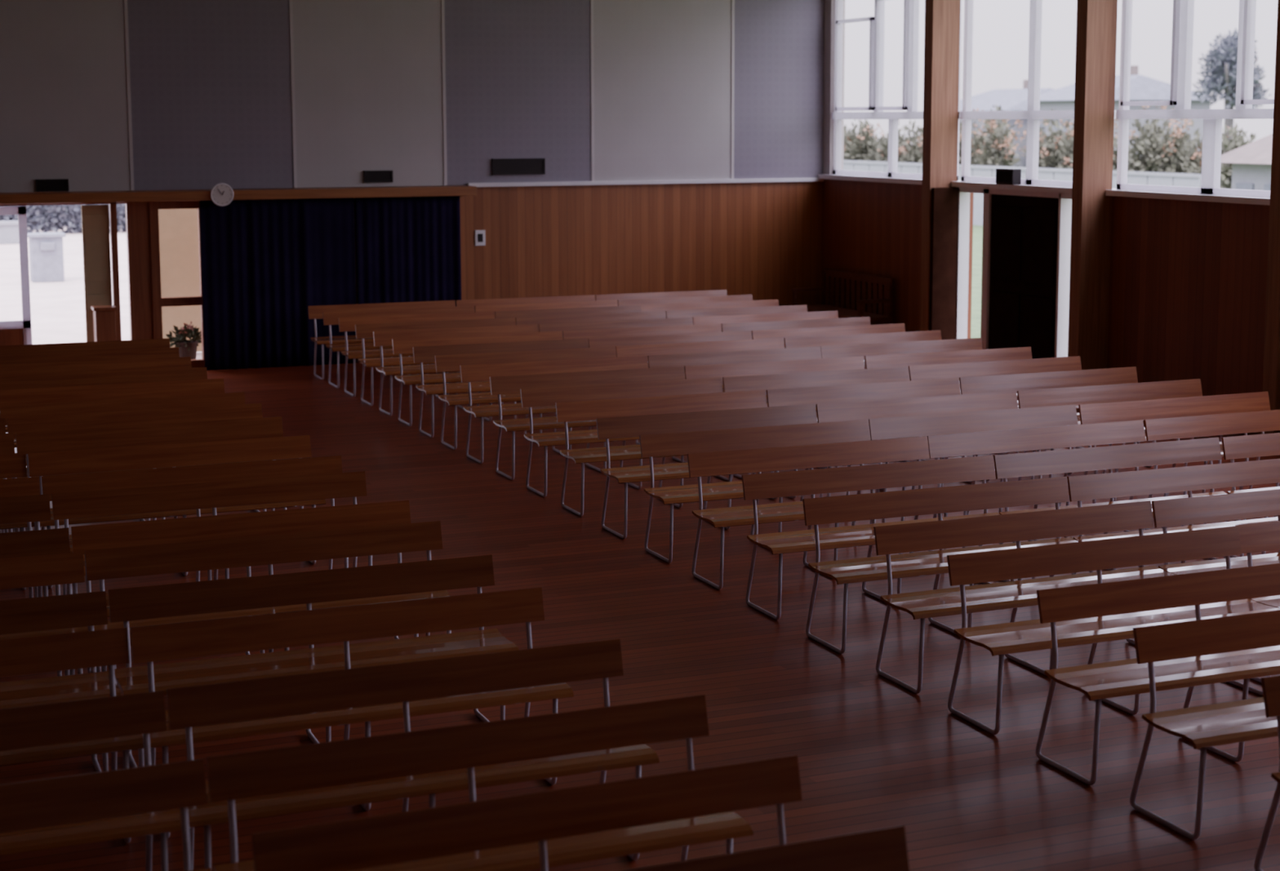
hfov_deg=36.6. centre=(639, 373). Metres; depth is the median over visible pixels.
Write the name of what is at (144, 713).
bench
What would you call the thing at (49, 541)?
bench
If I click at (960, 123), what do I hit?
flowering bush
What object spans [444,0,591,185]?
wall panel
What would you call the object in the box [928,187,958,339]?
trim
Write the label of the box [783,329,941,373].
bench
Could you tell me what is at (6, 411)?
bench
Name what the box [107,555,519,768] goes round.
bench
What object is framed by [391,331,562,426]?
bench
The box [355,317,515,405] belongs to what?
bench
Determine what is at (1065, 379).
bench
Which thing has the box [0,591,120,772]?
bench
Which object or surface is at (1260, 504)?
bench
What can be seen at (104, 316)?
wooden bin
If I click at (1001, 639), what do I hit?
bench
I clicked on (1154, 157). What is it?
flowering bush
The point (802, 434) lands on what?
bench
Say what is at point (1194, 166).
flowering bush
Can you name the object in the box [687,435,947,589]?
bench
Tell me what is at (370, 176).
vent grille
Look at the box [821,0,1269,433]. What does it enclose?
wall
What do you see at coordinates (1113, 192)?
trim
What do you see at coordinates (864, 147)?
flowering bush
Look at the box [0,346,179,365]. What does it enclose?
bench
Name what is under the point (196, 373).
bench
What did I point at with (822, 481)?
bench
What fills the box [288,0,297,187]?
trim
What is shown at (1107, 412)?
bench
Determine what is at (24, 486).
bench
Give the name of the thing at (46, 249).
bin
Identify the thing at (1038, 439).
bench
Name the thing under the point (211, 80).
wall panel
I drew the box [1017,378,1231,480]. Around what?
bench
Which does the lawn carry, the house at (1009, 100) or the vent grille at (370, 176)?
the house at (1009, 100)
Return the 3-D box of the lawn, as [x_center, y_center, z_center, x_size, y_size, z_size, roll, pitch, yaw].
[19.403,-7.841,83.500,220.000,0.340,220.000,-3,8,-22]
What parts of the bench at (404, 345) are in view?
leg frame, seat, backrest, leg frame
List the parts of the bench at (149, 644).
leg frame, backrest, leg frame, seat, leg frame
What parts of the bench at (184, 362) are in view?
backrest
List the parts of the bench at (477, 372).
leg frame, seat, backrest, leg frame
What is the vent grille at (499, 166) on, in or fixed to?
attached to the wall panel at (518, 72)
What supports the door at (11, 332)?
in the wall
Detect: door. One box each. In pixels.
[0,206,31,346]
[80,204,112,342]
[988,194,1058,358]
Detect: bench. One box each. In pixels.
[0,337,170,355]
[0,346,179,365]
[0,356,191,417]
[0,367,207,432]
[0,377,224,447]
[0,391,245,478]
[0,417,12,533]
[0,432,14,533]
[0,453,34,590]
[0,476,39,598]
[0,493,50,597]
[0,527,70,676]
[0,551,88,675]
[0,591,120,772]
[0,627,143,843]
[0,690,182,870]
[0,759,211,870]
[7,403,266,531]
[15,416,286,530]
[27,435,325,588]
[41,455,348,595]
[51,471,372,594]
[71,500,418,673]
[84,520,451,684]
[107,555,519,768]
[130,587,573,838]
[166,639,659,870]
[206,694,753,870]
[251,755,801,870]
[307,300,455,379]
[322,305,474,387]
[337,311,494,396]
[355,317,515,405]
[373,324,537,415]
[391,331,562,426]
[413,338,594,437]
[435,346,616,449]
[455,294,595,332]
[460,355,648,463]
[475,299,617,339]
[489,365,686,479]
[494,305,648,362]
[515,311,666,330]
[520,377,733,497]
[538,317,693,361]
[555,389,778,516]
[562,323,721,368]
[587,330,751,378]
[595,289,727,302]
[595,404,840,538]
[615,337,784,388]
[617,294,752,332]
[621,825,909,870]
[639,419,886,563]
[640,299,778,338]
[647,346,822,399]
[665,304,807,344]
[684,355,864,411]
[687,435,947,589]
[693,310,838,348]
[721,316,871,332]
[722,366,922,478]
[741,455,1016,619]
[751,323,905,363]
[766,377,975,498]
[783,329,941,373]
[802,476,1093,653]
[815,391,1044,497]
[820,337,982,384]
[864,346,1032,397]
[868,404,1097,524]
[873,500,1175,693]
[908,355,1096,461]
[927,419,1167,551]
[946,525,1279,734]
[959,366,1152,481]
[993,437,1246,582]
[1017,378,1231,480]
[1035,563,1279,785]
[1066,458,1279,574]
[1078,391,1270,501]
[1129,609,1279,839]
[1143,409,1279,529]
[1151,488,1279,574]
[1221,432,1279,557]
[1235,520,1279,682]
[1253,675,1279,870]
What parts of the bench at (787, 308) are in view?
backrest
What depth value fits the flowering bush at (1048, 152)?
54.66 m
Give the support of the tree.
on the lawn
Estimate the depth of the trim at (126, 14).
21.85 m
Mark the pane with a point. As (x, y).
(178, 228)
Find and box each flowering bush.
[843,119,887,161]
[843,124,857,159]
[875,119,923,163]
[915,120,971,164]
[959,105,1020,166]
[1001,108,1072,168]
[1055,119,1133,170]
[1114,99,1201,173]
[1168,119,1256,188]
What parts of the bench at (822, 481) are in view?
leg frame, backrest, seat, leg frame, leg frame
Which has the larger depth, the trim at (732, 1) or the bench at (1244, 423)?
the trim at (732, 1)
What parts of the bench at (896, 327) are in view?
backrest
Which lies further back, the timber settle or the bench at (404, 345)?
the timber settle
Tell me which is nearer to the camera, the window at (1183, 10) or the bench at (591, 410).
the bench at (591, 410)
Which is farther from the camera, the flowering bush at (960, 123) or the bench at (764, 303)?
the flowering bush at (960, 123)
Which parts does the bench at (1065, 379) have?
backrest, seat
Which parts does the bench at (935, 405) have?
leg frame, backrest, leg frame, seat, leg frame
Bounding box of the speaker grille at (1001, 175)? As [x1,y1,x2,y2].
[995,170,1011,182]
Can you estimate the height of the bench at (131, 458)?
0.802 m
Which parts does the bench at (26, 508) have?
backrest, leg frame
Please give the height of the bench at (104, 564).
0.802 m
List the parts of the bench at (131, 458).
leg frame, backrest, leg frame, seat, leg frame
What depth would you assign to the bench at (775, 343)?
18.08 m
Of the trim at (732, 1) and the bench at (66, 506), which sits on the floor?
the bench at (66, 506)
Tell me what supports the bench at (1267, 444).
on the floor
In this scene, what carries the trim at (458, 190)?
attached to the wall
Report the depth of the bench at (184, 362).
16.75 m
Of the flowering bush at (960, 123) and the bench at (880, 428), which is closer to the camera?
the bench at (880, 428)
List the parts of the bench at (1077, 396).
leg frame, backrest, leg frame, seat, leg frame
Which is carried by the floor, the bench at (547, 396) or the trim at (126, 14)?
the bench at (547, 396)
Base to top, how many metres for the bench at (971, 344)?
0.802 m
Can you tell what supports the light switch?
attached to the wall at (762, 240)
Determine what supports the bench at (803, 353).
on the floor
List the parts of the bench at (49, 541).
backrest, leg frame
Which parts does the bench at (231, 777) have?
leg frame, backrest, leg frame, seat, leg frame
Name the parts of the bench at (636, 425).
leg frame, backrest, leg frame, seat, leg frame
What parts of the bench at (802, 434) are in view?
leg frame, seat, backrest, leg frame, leg frame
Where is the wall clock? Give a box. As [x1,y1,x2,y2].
[210,182,233,206]
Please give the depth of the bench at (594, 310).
21.33 m
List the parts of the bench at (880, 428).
leg frame, backrest, leg frame, leg frame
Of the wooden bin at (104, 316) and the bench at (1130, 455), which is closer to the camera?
the bench at (1130, 455)
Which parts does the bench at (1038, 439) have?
leg frame, backrest, leg frame, leg frame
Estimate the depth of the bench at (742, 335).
18.73 m
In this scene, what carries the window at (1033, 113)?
in the wall at (1188, 279)
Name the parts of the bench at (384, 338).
leg frame, seat, backrest, leg frame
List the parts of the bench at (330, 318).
leg frame, seat, backrest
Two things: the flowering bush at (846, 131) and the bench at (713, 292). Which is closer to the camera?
the bench at (713, 292)
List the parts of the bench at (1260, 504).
leg frame, backrest, seat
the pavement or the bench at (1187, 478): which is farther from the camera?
the pavement
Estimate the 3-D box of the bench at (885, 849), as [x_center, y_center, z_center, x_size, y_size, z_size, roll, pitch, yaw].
[0.017,1.799,5.283,1.790,0.802,0.494,-3,8,-22]
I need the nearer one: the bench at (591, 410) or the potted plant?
the bench at (591, 410)
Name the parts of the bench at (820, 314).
backrest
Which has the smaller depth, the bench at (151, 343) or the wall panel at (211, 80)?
the bench at (151, 343)
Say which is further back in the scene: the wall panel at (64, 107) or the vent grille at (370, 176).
the vent grille at (370, 176)
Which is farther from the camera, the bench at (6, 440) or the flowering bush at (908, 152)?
the flowering bush at (908, 152)
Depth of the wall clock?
22.00 m
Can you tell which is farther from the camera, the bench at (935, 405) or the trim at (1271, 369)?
the trim at (1271, 369)
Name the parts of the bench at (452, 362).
leg frame, seat, backrest, leg frame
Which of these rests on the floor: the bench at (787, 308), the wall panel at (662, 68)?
the bench at (787, 308)
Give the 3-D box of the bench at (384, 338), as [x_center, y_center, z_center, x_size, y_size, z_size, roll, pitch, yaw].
[-1.773,-0.048,19.304,1.715,0.802,0.495,-3,8,-23]
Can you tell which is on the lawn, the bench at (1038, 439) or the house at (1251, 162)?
the house at (1251, 162)
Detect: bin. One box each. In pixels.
[26,231,66,282]
[90,305,117,342]
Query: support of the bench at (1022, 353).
on the floor
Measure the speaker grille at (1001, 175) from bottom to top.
0.120 m
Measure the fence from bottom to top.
1.690 m
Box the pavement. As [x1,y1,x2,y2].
[0,225,201,359]
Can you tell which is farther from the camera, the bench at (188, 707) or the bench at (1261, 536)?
the bench at (1261, 536)
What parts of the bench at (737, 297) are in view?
backrest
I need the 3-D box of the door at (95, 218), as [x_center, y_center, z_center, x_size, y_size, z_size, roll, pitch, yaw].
[-6.183,-0.977,22.075,0.300,1.900,0.050,-3,8,-22]
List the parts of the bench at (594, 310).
backrest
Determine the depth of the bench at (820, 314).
20.69 m
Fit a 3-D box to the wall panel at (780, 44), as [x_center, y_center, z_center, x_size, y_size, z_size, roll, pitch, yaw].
[1.783,-4.113,24.900,1.310,3.220,0.020,-3,8,-22]
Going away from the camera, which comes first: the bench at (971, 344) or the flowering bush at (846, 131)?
the bench at (971, 344)
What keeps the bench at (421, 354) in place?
on the floor
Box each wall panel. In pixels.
[0,0,130,192]
[127,0,293,190]
[292,0,444,187]
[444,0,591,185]
[593,0,731,181]
[733,0,824,178]
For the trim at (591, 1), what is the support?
attached to the wall at (762, 240)
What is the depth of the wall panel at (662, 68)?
24.33 m
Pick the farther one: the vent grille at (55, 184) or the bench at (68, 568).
the vent grille at (55, 184)
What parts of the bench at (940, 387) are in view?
leg frame, backrest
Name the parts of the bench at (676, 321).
backrest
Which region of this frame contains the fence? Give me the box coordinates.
[843,160,1201,226]
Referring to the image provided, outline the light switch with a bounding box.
[475,230,485,245]
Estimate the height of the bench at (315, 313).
0.802 m
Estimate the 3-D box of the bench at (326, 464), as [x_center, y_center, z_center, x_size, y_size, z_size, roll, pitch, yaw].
[-2.621,0.972,11.599,1.790,0.802,0.494,-3,8,-22]
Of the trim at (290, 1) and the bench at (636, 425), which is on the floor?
the bench at (636, 425)
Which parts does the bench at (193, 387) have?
backrest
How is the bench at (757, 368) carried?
on the floor
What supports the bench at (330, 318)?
on the floor
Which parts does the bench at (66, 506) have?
leg frame, seat, backrest, leg frame, leg frame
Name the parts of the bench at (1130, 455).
leg frame, backrest, seat, leg frame, leg frame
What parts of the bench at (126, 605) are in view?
leg frame, backrest, seat, leg frame, leg frame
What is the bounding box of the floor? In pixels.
[0,360,1279,870]
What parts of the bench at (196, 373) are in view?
backrest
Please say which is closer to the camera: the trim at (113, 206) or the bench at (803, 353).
the bench at (803, 353)
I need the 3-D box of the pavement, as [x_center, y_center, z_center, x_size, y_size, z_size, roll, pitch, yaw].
[-20.103,-2.851,44.626,21.000,0.120,52.170,-3,8,-22]
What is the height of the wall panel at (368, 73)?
3.220 m
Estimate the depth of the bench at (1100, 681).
8.67 m
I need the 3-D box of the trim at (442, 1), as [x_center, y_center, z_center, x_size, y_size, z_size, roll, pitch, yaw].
[-2.355,-3.877,23.186,0.036,3.220,0.010,-3,8,-22]
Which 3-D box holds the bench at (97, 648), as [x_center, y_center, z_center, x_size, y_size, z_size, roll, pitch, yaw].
[-2.878,1.509,7.537,1.790,0.802,0.494,-3,8,-22]
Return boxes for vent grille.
[35,178,69,191]
[363,170,392,182]
[491,158,545,174]
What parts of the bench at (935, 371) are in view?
backrest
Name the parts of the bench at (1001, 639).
leg frame, backrest, leg frame, seat, leg frame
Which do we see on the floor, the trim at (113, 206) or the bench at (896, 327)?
the bench at (896, 327)
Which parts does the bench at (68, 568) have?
backrest, seat, leg frame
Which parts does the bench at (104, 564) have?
leg frame, backrest, seat, leg frame, leg frame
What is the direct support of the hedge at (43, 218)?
on the lawn
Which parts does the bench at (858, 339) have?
backrest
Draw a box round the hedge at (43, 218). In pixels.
[0,204,126,233]
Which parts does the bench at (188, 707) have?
leg frame, backrest, leg frame, seat, leg frame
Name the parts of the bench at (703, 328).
backrest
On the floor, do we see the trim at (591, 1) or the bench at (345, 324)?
the bench at (345, 324)
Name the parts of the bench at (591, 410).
leg frame, seat, backrest, leg frame, leg frame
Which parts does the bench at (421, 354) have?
leg frame, seat, backrest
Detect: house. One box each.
[920,80,1054,167]
[1019,65,1221,155]
[1221,133,1272,191]
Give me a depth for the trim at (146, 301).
22.19 m
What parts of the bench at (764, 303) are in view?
backrest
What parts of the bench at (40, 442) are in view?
leg frame, backrest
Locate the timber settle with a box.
[791,268,894,324]
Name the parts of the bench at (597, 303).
backrest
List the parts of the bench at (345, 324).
leg frame, seat, backrest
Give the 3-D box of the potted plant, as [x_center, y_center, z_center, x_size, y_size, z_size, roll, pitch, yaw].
[-5.417,-0.369,23.120,0.489,0.517,0.438,-3,8,-22]
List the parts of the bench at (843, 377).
leg frame, backrest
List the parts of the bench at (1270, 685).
backrest, seat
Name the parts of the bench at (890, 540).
leg frame, backrest, seat, leg frame, leg frame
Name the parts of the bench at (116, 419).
backrest, seat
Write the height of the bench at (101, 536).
0.802 m
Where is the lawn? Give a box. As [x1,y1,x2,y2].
[970,148,1234,337]
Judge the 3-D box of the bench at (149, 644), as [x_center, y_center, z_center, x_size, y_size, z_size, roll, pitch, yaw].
[-1.206,1.416,8.207,1.790,0.802,0.495,-3,8,-22]
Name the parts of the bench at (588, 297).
backrest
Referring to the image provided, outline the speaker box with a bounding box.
[995,168,1021,184]
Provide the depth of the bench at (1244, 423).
13.59 m
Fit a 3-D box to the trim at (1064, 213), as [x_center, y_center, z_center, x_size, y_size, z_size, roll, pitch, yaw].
[4.167,-0.987,21.383,0.140,2.090,2.380,-3,8,-22]
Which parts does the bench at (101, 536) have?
leg frame, seat, backrest, leg frame, leg frame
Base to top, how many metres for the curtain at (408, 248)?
1.958 m
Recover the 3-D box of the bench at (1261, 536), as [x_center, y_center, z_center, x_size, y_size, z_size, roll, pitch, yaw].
[3.920,1.147,10.146,1.715,0.802,0.495,-3,8,-22]
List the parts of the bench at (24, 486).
backrest, leg frame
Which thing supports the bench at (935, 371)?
on the floor
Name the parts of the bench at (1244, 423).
leg frame, backrest, leg frame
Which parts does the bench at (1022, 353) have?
backrest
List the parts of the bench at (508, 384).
leg frame, seat, backrest, leg frame, leg frame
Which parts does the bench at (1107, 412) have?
leg frame, backrest, leg frame, seat, leg frame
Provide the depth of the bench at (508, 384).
15.84 m
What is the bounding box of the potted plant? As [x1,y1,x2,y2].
[165,320,201,359]
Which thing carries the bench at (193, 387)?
on the floor
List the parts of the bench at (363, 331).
leg frame, seat, backrest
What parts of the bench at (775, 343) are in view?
backrest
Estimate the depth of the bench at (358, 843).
5.99 m
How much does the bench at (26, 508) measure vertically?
0.802 m
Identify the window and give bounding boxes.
[831,0,961,180]
[960,0,1115,186]
[1115,0,1274,197]
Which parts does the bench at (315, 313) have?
leg frame, seat, backrest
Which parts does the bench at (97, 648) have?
backrest, seat, leg frame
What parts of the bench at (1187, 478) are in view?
leg frame, backrest, seat, leg frame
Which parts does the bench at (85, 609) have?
backrest, seat, leg frame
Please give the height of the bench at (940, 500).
0.802 m
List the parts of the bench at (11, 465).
backrest, seat, leg frame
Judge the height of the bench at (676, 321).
0.802 m
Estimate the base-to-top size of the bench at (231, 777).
0.802 m
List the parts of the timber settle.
armrest, leg, seat, backrest, armrest, leg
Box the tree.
[1191,27,1271,141]
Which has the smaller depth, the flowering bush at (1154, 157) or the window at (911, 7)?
the window at (911, 7)
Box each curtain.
[200,197,357,370]
[355,195,461,362]
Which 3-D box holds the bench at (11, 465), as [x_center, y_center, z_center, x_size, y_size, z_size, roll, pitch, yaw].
[-4.622,0.962,11.711,1.790,0.802,0.494,-3,8,-23]
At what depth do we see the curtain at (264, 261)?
22.49 m
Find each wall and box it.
[0,181,822,359]
[0,220,18,244]
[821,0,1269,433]
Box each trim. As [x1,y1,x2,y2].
[0,185,476,204]
[0,201,126,340]
[124,0,133,190]
[125,200,204,368]
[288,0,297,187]
[440,0,447,185]
[467,177,824,186]
[590,0,594,181]
[731,0,734,178]
[817,173,1270,205]
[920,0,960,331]
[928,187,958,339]
[955,186,1071,357]
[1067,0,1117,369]
[1260,0,1279,434]
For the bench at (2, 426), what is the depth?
13.57 m
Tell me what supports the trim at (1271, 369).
attached to the wall at (1188, 279)
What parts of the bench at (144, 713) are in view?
backrest, seat, leg frame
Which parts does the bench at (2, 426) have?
backrest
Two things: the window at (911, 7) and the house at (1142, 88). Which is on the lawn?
the house at (1142, 88)
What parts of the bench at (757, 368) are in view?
backrest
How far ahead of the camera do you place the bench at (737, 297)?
22.64 m
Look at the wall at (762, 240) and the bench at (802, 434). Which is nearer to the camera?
the bench at (802, 434)
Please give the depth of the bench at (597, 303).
21.98 m
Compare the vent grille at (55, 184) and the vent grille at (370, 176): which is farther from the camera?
the vent grille at (370, 176)
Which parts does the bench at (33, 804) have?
backrest, leg frame, seat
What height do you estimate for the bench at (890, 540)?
0.802 m
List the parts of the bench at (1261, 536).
leg frame, backrest, seat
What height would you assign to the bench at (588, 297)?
0.802 m
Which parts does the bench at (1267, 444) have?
leg frame, backrest, seat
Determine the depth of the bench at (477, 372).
16.59 m
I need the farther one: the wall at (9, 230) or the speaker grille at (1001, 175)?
the wall at (9, 230)
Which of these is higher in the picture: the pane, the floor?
the pane
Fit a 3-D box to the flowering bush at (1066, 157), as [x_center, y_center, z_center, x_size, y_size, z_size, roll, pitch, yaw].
[12.469,-5.507,52.895,1.893,3.258,2.533,-6,9,-36]
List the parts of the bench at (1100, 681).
leg frame, backrest, seat, leg frame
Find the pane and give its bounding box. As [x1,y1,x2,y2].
[158,208,201,351]
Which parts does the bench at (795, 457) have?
leg frame, seat, backrest, leg frame, leg frame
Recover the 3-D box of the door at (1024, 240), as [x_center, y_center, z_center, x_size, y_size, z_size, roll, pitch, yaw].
[4.215,-0.939,21.213,0.065,2.020,1.340,-3,8,-22]
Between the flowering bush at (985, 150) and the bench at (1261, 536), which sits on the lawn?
the flowering bush at (985, 150)
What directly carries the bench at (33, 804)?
on the floor
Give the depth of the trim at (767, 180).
24.34 m
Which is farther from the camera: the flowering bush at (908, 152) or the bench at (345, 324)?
the flowering bush at (908, 152)
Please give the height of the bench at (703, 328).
0.802 m
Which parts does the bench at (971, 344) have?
backrest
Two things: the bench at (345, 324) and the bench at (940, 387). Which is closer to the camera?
the bench at (940, 387)
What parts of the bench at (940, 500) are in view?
leg frame, backrest, seat, leg frame, leg frame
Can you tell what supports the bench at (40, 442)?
on the floor
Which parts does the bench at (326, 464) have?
leg frame, seat, backrest, leg frame, leg frame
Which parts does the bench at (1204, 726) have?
leg frame, backrest, seat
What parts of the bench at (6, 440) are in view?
backrest, leg frame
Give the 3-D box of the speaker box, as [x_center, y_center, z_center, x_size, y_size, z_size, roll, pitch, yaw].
[4.048,-2.173,21.276,0.116,0.170,0.340,-3,8,-22]
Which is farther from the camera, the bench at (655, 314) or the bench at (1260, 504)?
the bench at (655, 314)
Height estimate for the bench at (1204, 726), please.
0.802 m
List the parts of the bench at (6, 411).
backrest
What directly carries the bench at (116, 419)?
on the floor
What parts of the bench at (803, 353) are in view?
backrest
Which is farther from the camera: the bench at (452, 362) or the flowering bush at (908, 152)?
the flowering bush at (908, 152)
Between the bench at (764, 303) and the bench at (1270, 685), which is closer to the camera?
the bench at (1270, 685)
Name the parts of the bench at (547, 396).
leg frame, seat, backrest, leg frame, leg frame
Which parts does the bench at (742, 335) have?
backrest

